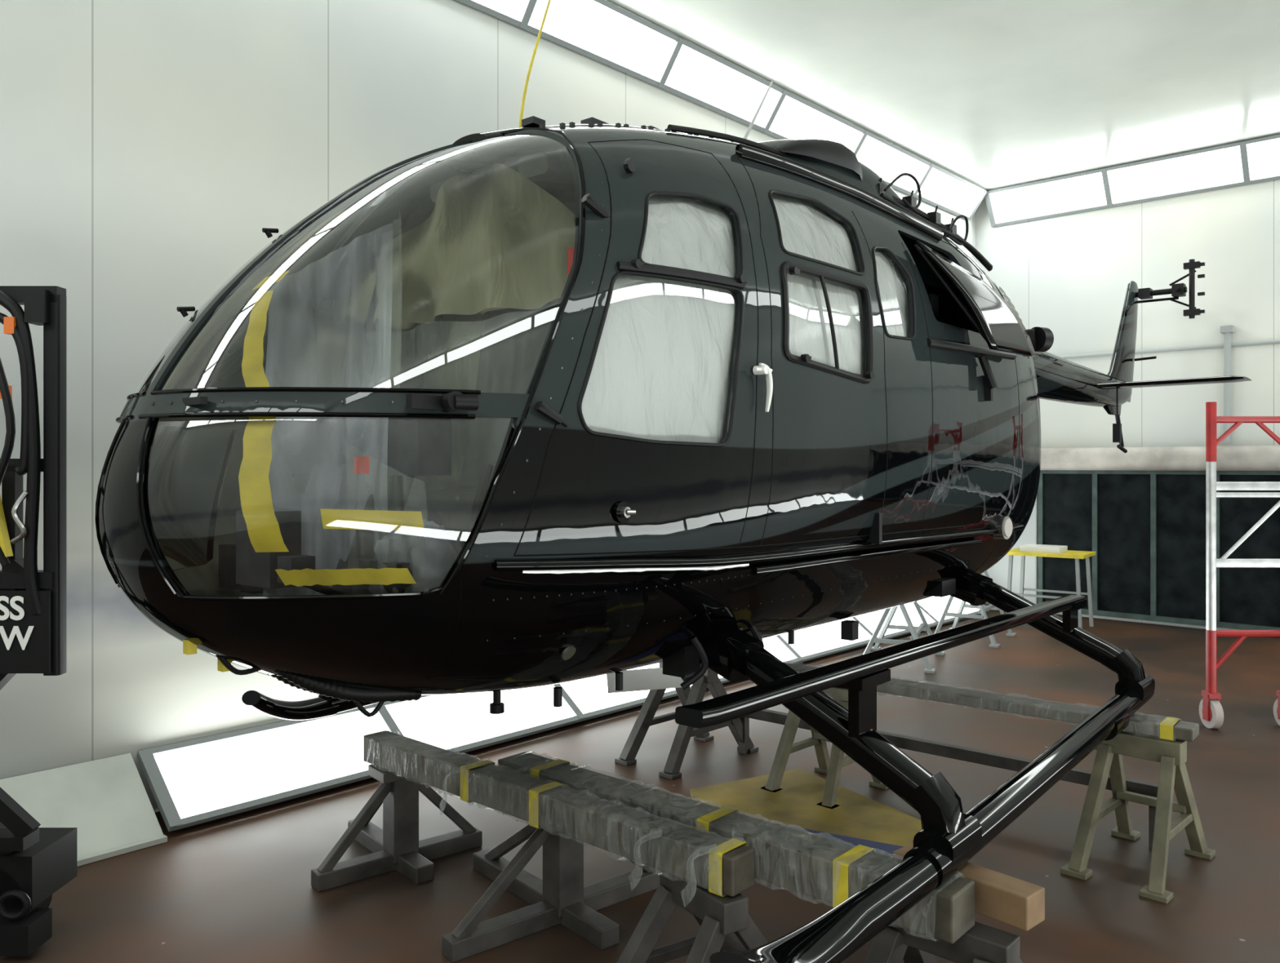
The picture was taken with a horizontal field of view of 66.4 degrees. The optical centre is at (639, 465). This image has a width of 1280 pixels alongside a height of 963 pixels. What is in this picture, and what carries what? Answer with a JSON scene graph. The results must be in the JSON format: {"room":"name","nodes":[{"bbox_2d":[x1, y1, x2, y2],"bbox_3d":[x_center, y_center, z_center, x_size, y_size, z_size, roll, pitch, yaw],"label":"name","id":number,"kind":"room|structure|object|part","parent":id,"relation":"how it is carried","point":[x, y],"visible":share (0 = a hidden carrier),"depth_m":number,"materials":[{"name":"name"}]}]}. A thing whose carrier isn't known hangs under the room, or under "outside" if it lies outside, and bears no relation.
{"room":"aircraft paint booth","nodes":[
{"label":"aircraft paint booth","id":0,"kind":"room"},
{"bbox_2d":[0,0,976,813],"bbox_3d":[-0.882,-0.675,5.624,0.100,4.350,13.100,0,0,42],"label":"wall","id":1,"kind":"structure","parent":0,"point":[148,148],"depth_m":4.27,"materials":[{"name":"white paint"}]},
{"bbox_2d":[0,753,167,866],"bbox_3d":[-2.350,1.359,3.659,0.380,0.278,0.980,0,0,42],"label":"wall panel","id":2,"kind":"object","parent":1,"relation":"attached to","point":[107,800],"depth_m":3.87,"materials":[{"name":"white paint"}]},
{"bbox_2d":[0,609,1279,962],"bbox_3d":[1.366,1.550,3.563,6.200,0.100,13.300,0,0,42],"label":"floor","id":3,"kind":"structure","parent":0,"point":[237,888],"depth_m":3.73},
{"bbox_2d":[0,285,77,956],"bbox_3d":[-2.215,0.470,3.078,0.895,2.061,0.323,0,0,0],"label":"equipment cart","id":4,"kind":"object","parent":3,"relation":"on","point":[36,862],"visible":1,"depth_m":2.97,"materials":[{"name":"black metal"}]},
{"bbox_3d":[-2.183,0.505,2.964,0.800,0.250,0.012,0,0,0],"label":"sign plate","id":5,"kind":"part","parent":4,"relation":"part of","materials":[{"name":"black metal"}]},
{"bbox_2d":[136,674,649,831],"label":"lights","id":6,"kind":"object","parent":3,"relation":"on","point":[195,782],"depth_m":4.61,"materials":[{"name":"white"}]},
{"bbox_2d":[311,764,482,892],"bbox_3d":[-0.897,1.310,3.725,0.558,0.380,0.572,0,0,-1],"label":"trestle","id":7,"kind":"object","parent":3,"relation":"on","point":[397,846],"visible":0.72,"depth_m":3.61,"materials":[{"name":"wood"}]},
{"bbox_2d":[363,730,754,897],"bbox_3d":[-0.366,1.060,3.123,1.720,0.100,0.100,0,0,42],"label":"timber","id":8,"kind":"object","parent":7,"relation":"on","point":[681,851],"visible":0.97,"depth_m":2.92,"materials":[{"name":"grey wood"}]},
{"bbox_2d":[441,824,659,962],"bbox_3d":[-0.256,1.312,3.317,0.714,0.375,0.731,0,0,-1],"label":"trestle","id":9,"kind":"object","parent":3,"relation":"on","point":[562,898],"visible":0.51,"depth_m":3.18,"materials":[{"name":"wood"}]},
{"bbox_2d":[614,662,758,780],"bbox_3d":[0.247,1.258,5.036,0.396,0.492,0.670,0,0,44],"label":"sawhorse","id":10,"kind":"object","parent":3,"relation":"on","point":[695,695],"visible":0.68,"depth_m":4.95,"materials":[{"name":"metal"}]},
{"bbox_2d":[617,870,768,962],"bbox_3d":[0.168,1.311,2.640,0.550,0.383,0.360,0,0,-32],"label":"sawhorse","id":11,"kind":"object","parent":3,"relation":"on","point":[717,917],"visible":0.81,"depth_m":2.63,"materials":[{"name":"metal"}]},
{"bbox_2d":[690,768,921,847],"bbox_3d":[0.691,1.489,4.094,0.822,0.018,1.104,0,0,-29],"label":"yellow floor marking","id":12,"kind":"object","parent":3,"relation":"on","point":[857,815],"visible":0.47,"depth_m":4.22,"materials":[{"name":"yellow paint"}]},
{"bbox_2d":[775,823,903,857],"bbox_3d":[0.590,1.468,3.826,0.983,0.020,0.273,0,0,30],"label":"blue edge","id":13,"kind":"object","parent":12,"relation":"on","point":[884,849],"visible":0.07,"depth_m":3.79,"materials":[{"name":"blue"}]},
{"bbox_2d":[762,609,884,664],"label":"lights","id":14,"kind":"object","parent":3,"relation":"on","point":[814,642],"depth_m":7.72,"materials":[{"name":"white"}]},
{"bbox_2d":[760,687,888,808],"bbox_3d":[0.864,1.256,4.525,0.396,0.488,0.510,0,0,45],"label":"sawhorse","id":15,"kind":"object","parent":3,"relation":"on","point":[832,767],"visible":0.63,"depth_m":4.49,"materials":[{"name":"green metal"}]},
{"bbox_2d":[784,662,1199,742],"bbox_3d":[0.940,0.979,4.482,2.834,0.076,0.151,0,0,39],"label":"wooden beam","id":16,"kind":"structure","parent":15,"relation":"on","point":[1171,729],"depth_m":3.94,"materials":[{"name":"grey wood"}]},
{"bbox_2d":[862,601,945,673],"bbox_3d":[2.007,1.225,7.519,0.570,0.550,0.810,0,0,22],"label":"sawhorse","id":17,"kind":"object","parent":3,"relation":"on","point":[915,631],"visible":0.53,"depth_m":7.26,"materials":[{"name":"grey metal"}]},
{"bbox_2d":[864,921,1022,962],"bbox_3d":[0.758,1.316,2.425,0.396,0.382,0.590,0,0,42],"label":"sawhorse","id":18,"kind":"object","parent":3,"relation":"on","point":[982,944],"visible":0.71,"depth_m":2.38,"materials":[{"name":"metal"}]},
{"bbox_2d":[497,751,974,943],"bbox_3d":[0.162,1.060,2.856,1.620,0.110,0.130,0,0,41],"label":"timber","id":19,"kind":"object","parent":18,"relation":"on","point":[801,862],"visible":0.71,"depth_m":2.60,"materials":[{"name":"grey wood"}]},
{"bbox_2d":[893,844,1044,931],"bbox_3d":[0.823,1.060,2.474,0.379,0.080,0.129,0,0,43],"label":"block","id":20,"kind":"object","parent":19,"relation":"on","point":[1019,904],"depth_m":2.36,"materials":[{"name":"brown wood"}]},
{"bbox_3d":[0.161,1.061,2.858,1.564,0.145,0.185,0,0,43],"label":"wrap","id":21,"kind":"object","parent":19,"relation":"attached to","visible":0},
{"bbox_2d":[94,115,1251,962],"bbox_3d":[1.643,-0.375,5.447,2.705,2.750,8.720,0,0,40],"label":"helicopter","id":22,"kind":"object","parent":21,"relation":"on","point":[535,404],"visible":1,"depth_m":2.66,"materials":[{"name":"paint"}]},
{"bbox_3d":[-0.801,-0.339,2.493,1.287,1.245,1.017,0,0,40],"label":"canopy edge trim","id":23,"kind":"part","parent":22,"relation":"part of","materials":[{"name":"black paint"}]},
{"bbox_3d":[-0.364,-0.323,3.013,1.577,1.264,2.369,0,0,40],"label":"canopy glass","id":24,"kind":"part","parent":22,"relation":"part of","materials":[{"name":"clear glass"}]},
{"bbox_3d":[-0.174,0.459,2.389,0.028,0.037,0.040,0,0,40],"label":"drain plate","id":25,"kind":"part","parent":22,"relation":"part of","materials":[{"name":"silver metal"}]},
{"bbox_3d":[-0.159,-1.040,3.258,0.520,0.280,1.070,0,0,40],"label":"roof mast plate","id":26,"kind":"part","parent":22,"relation":"part of","materials":[{"name":"black paint"}]},
{"bbox_2d":[742,81,773,144],"bbox_3d":[0.637,-1.910,5.260,0.016,1.592,3.338,0,0,10],"label":"antenna","id":27,"kind":"object","parent":22,"relation":"on","point":[747,133],"visible":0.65,"depth_m":5.04,"materials":[{"name":"grey metal"}]},
{"bbox_3d":[0.321,-0.204,2.573,0.042,0.128,0.062,0,0,40],"label":"door handle","id":28,"kind":"part","parent":22,"relation":"part of","materials":[{"name":"white paint"}]},
{"bbox_3d":[1.301,-0.609,3.710,0.204,0.383,0.760,0,0,40],"label":"hatch panel","id":29,"kind":"part","parent":22,"relation":"part of","materials":[{"name":"black paint"}]},
{"bbox_2d":[992,515,1013,539],"bbox_3d":[1.507,0.260,4.082,0.066,0.096,0.098,0,0,43],"label":"lamp","id":30,"kind":"object","parent":22,"relation":"attached to","point":[1003,526],"depth_m":4.05,"materials":[{"name":"silver metal"}]},
{"bbox_2d":[992,280,1022,321],"bbox_3d":[1.714,-0.676,4.533,0.246,0.311,0.353,0,0,43],"label":"vent","id":31,"kind":"object","parent":22,"relation":"attached to","point":[1002,293],"depth_m":4.46,"materials":[{"name":"rubber"}]},
{"bbox_2d":[529,759,875,907],"bbox_3d":[0.126,1.060,2.888,1.178,0.122,0.142,0,0,41],"label":"bands","id":32,"kind":"object","parent":21,"relation":"attached to","point":[840,864],"visible":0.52,"depth_m":2.51,"materials":[{"name":"yellow plastic"}]},
{"bbox_2d":[738,709,1158,848],"bbox_3d":[1.281,1.377,4.469,2.052,0.245,0.049,0,0,41],"label":"rail","id":33,"kind":"object","parent":3,"relation":"on","point":[1079,776],"visible":0.43,"depth_m":4.31,"materials":[{"name":"metal"}]},
{"bbox_2d":[934,570,1016,648],"bbox_3d":[2.886,1.175,8.478,0.570,0.650,0.720,0,0,33],"label":"sawhorse","id":34,"kind":"object","parent":3,"relation":"on","point":[983,609],"visible":0.51,"depth_m":8.31,"materials":[{"name":"grey metal"}]},
{"bbox_2d":[1005,544,1095,628],"bbox_3d":[3.813,1.128,9.120,0.700,0.746,0.500,0,0,37],"label":"work table","id":35,"kind":"object","parent":3,"relation":"on","point":[1033,550],"visible":0.72,"depth_m":9.08,"materials":[{"name":"yellow paint"},{"name":"grey steel"}]},
{"bbox_2d":[1060,731,1215,904],"bbox_3d":[1.878,1.256,3.678,0.360,0.488,0.590,0,0,45],"label":"sawhorse","id":36,"kind":"object","parent":3,"relation":"on","point":[1171,756],"visible":0.97,"depth_m":3.64,"materials":[{"name":"green metal"}]},
{"bbox_2d":[1199,401,1279,728],"bbox_3d":[4.225,0.570,5.585,1.998,1.860,0.170,0,0,0],"label":"scaffold tower","id":37,"kind":"object","parent":3,"relation":"on","point":[1211,710],"visible":1,"depth_m":5.57,"materials":[{"name":"metal"}]},
{"bbox_3d":[4.225,0.500,5.585,1.982,1.100,0.052,0,0,0],"label":"aluminium frame","id":38,"kind":"part","parent":37,"relation":"part of","materials":[{"name":"silver metal"}]},
{"bbox_2d":[457,0,987,220],"bbox_3d":[-0.624,-2.703,5.672,0.215,0.289,12.250,0,0,43],"label":"ceiling light","id":39,"kind":"object","parent":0,"point":[602,31],"depth_m":6.90,"materials":[{"name":"white plastic"}]},
{"bbox_2d":[605,0,1279,191],"bbox_3d":[1.366,-2.900,3.563,6.200,0.100,13.300,0,0,42],"label":"ceiling","id":40,"kind":"structure","parent":0,"point":[992,94],"depth_m":7.04,"materials":[{"name":"white paint"}]},
{"bbox_2d":[518,0,551,127],"bbox_3d":[-0.314,-1.950,3.810,0.020,1.805,1.396,0,0,6],"label":"cord","id":41,"kind":"object","parent":40,"relation":"hanging from","point":[548,1],"visible":0.84,"depth_m":3.33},
{"bbox_2d":[976,178,1279,630],"bbox_3d":[5.825,-0.675,8.429,6.000,4.350,0.100,0,0,42],"label":"wall","id":42,"kind":"structure","parent":0,"point":[1069,276],"depth_m":9.21,"materials":[{"name":"white paint"}]},
{"bbox_2d":[981,445,1279,630],"bbox_3d":[5.721,0.642,8.294,5.970,1.625,0.220,0,0,42],"label":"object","id":43,"kind":"object","parent":42,"relation":"attached to","point":[1141,511],"visible":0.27,"depth_m":9.12,"materials":[{"name":"grey"}]},
{"bbox_2d":[984,133,1279,226],"bbox_3d":[5.718,-2.673,8.313,5.650,0.348,0.217,0,0,43],"label":"ceiling light","id":44,"kind":"object","parent":42,"relation":"attached to","point":[1257,160],"depth_m":9.23,"materials":[{"name":"white plastic"}]},
{"bbox_2d":[1057,324,1279,443],"bbox_3d":[5.795,-0.725,8.323,5.900,1.050,0.073,0,0,42],"label":"conduit","id":45,"kind":"object","parent":42,"relation":"attached to","point":[1226,331],"visible":0.82,"depth_m":8.78,"materials":[{"name":"grey metal"}]},
{"bbox_3d":[-0.366,1.061,3.124,1.664,0.132,0.136,0,0,43],"label":"wrap","id":46,"kind":"object","parent":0,"visible":0},
{"bbox_2d":[460,760,747,897],"bbox_3d":[-0.156,1.060,2.933,1.094,0.112,0.118,0,0,42],"label":"bands","id":47,"kind":"object","parent":46,"relation":"attached to","point":[715,854],"visible":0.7,"depth_m":3.00,"materials":[{"name":"yellow plastic"}]}
]}

